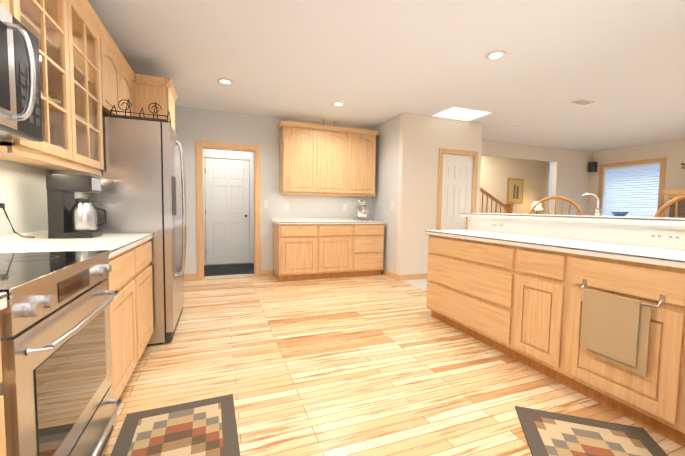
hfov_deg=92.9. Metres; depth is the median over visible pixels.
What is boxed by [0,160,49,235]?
wall
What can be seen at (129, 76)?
upper cabinet
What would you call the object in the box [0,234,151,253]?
countertop
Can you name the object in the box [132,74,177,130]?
pantry cabinet
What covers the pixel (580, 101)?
ceiling vent
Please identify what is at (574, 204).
bar stool
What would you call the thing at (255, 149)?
door frame
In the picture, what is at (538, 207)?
lamp
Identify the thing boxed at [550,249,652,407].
base cabinet
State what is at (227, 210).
hall door
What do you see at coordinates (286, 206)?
electrical outlet
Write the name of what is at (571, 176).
wall
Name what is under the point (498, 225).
outlet
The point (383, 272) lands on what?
baseboard
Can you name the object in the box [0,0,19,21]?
upper cabinet
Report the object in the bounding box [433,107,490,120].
skylight
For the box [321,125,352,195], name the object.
upper cabinet
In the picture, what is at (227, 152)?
wall
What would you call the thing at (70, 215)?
coffee maker
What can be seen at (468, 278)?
base cabinet
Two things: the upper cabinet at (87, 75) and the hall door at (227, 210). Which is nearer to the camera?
the upper cabinet at (87, 75)
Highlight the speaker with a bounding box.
[588,162,597,171]
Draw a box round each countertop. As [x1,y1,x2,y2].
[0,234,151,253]
[0,292,7,305]
[272,218,367,225]
[425,229,684,288]
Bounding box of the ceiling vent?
[569,98,595,104]
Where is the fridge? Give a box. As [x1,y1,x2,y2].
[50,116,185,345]
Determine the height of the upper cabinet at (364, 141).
1.090 m
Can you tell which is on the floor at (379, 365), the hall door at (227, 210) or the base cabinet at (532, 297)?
the base cabinet at (532, 297)
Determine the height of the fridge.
1.785 m
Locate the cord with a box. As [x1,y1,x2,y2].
[0,203,34,237]
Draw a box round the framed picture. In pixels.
[506,178,523,203]
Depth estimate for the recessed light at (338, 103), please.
4.58 m
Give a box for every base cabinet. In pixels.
[0,302,6,455]
[106,242,139,408]
[140,238,153,356]
[272,222,319,281]
[320,222,355,278]
[352,222,385,276]
[425,233,508,353]
[505,245,556,376]
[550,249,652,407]
[609,281,684,447]
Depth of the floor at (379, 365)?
2.19 m
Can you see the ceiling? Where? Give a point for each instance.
(375, 63)
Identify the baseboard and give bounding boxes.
[184,273,196,279]
[381,269,399,280]
[399,273,426,280]
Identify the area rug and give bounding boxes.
[110,394,239,455]
[515,406,667,455]
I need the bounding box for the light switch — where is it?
[264,200,267,207]
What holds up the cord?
attached to the electrical outlet
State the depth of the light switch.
5.34 m
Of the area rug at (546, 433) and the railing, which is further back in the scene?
the railing
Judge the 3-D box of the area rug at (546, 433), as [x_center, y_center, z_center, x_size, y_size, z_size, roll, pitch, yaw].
[1.115,1.067,1.259,0.600,0.011,1.100,2,4,17]
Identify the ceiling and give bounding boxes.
[88,0,684,151]
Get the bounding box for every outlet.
[284,203,288,209]
[491,221,504,229]
[648,229,684,244]
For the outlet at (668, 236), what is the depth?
1.96 m
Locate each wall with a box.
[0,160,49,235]
[175,106,591,273]
[203,149,253,262]
[371,115,398,272]
[395,113,482,274]
[479,156,546,213]
[544,162,549,213]
[588,139,684,217]
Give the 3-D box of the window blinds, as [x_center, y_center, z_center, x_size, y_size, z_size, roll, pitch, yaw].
[6.510,-0.607,7.383,0.050,1.632,1.059,-1,4,-21]
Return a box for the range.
[0,250,121,455]
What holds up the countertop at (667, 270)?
on the base cabinet at (647, 359)
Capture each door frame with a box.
[196,141,260,278]
[203,154,252,264]
[436,148,477,229]
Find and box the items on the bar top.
[582,193,628,215]
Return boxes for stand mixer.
[353,200,368,220]
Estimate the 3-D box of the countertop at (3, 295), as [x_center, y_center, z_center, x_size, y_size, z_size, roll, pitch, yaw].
[-0.719,0.252,-0.391,0.642,0.038,2.316,-1,4,-21]
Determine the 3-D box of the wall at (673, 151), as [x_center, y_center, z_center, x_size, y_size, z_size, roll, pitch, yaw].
[7.491,-0.360,4.833,0.120,2.600,7.150,-1,4,-21]
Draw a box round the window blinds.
[603,162,659,216]
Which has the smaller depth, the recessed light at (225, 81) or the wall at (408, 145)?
the recessed light at (225, 81)
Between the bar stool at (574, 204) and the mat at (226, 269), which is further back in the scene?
the mat at (226, 269)
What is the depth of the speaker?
7.92 m
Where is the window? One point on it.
(602, 181)
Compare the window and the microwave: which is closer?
the microwave
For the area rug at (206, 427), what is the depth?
1.62 m
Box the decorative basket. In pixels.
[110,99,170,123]
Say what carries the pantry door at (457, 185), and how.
in the wall at (408, 145)
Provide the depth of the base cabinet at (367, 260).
5.36 m
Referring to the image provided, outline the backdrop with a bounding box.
[547,162,659,216]
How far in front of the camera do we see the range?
1.06 m
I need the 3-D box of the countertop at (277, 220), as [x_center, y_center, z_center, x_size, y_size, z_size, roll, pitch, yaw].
[-0.224,-0.099,5.415,1.774,0.038,0.644,-1,4,-21]
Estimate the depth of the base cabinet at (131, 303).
1.81 m
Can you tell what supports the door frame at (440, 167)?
attached to the wall at (408, 145)
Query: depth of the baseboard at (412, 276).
5.20 m
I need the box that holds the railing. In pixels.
[480,187,513,213]
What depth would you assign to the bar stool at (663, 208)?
2.50 m
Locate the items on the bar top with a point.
(597, 211)
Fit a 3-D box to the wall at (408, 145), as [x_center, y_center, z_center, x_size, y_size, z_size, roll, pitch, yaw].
[1.615,-0.474,5.362,1.540,2.598,0.100,-1,4,-21]
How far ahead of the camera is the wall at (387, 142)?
5.47 m
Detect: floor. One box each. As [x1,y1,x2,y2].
[101,262,684,455]
[402,279,426,289]
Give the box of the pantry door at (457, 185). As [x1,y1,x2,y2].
[441,154,472,229]
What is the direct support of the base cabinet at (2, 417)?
on the floor at (379, 365)
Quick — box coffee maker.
[46,174,106,238]
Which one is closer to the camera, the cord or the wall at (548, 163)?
the cord
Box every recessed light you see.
[217,78,233,84]
[332,102,344,105]
[485,50,506,59]
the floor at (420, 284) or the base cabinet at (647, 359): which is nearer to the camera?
the base cabinet at (647, 359)
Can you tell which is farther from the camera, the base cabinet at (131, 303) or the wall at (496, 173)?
the wall at (496, 173)
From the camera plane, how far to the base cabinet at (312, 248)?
4.96 m
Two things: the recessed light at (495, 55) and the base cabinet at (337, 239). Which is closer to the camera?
the recessed light at (495, 55)
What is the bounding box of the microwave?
[0,4,42,141]
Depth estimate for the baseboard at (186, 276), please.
5.01 m
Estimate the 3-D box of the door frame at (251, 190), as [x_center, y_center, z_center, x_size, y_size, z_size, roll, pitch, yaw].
[-2.225,-0.342,6.319,0.940,2.110,0.017,-1,4,-21]
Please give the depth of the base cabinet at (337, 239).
5.17 m
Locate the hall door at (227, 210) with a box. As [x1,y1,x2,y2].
[205,158,249,263]
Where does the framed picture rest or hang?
attached to the wall at (496, 173)
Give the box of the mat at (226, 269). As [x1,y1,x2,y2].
[204,263,253,275]
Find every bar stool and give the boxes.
[528,196,583,214]
[654,194,684,217]
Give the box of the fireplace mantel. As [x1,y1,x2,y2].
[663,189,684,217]
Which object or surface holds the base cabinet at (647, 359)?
on the floor at (379, 365)
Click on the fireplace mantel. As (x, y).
(671, 194)
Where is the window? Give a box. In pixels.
[598,157,666,216]
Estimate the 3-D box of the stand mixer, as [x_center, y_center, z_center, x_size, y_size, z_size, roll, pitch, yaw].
[0.329,-0.304,5.572,0.200,0.365,0.330,-1,4,-21]
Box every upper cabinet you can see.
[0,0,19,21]
[36,12,123,123]
[76,60,134,131]
[277,121,320,192]
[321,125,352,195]
[349,129,376,196]
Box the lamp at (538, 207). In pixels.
[531,201,542,213]
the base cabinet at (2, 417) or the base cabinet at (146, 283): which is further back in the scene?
the base cabinet at (146, 283)

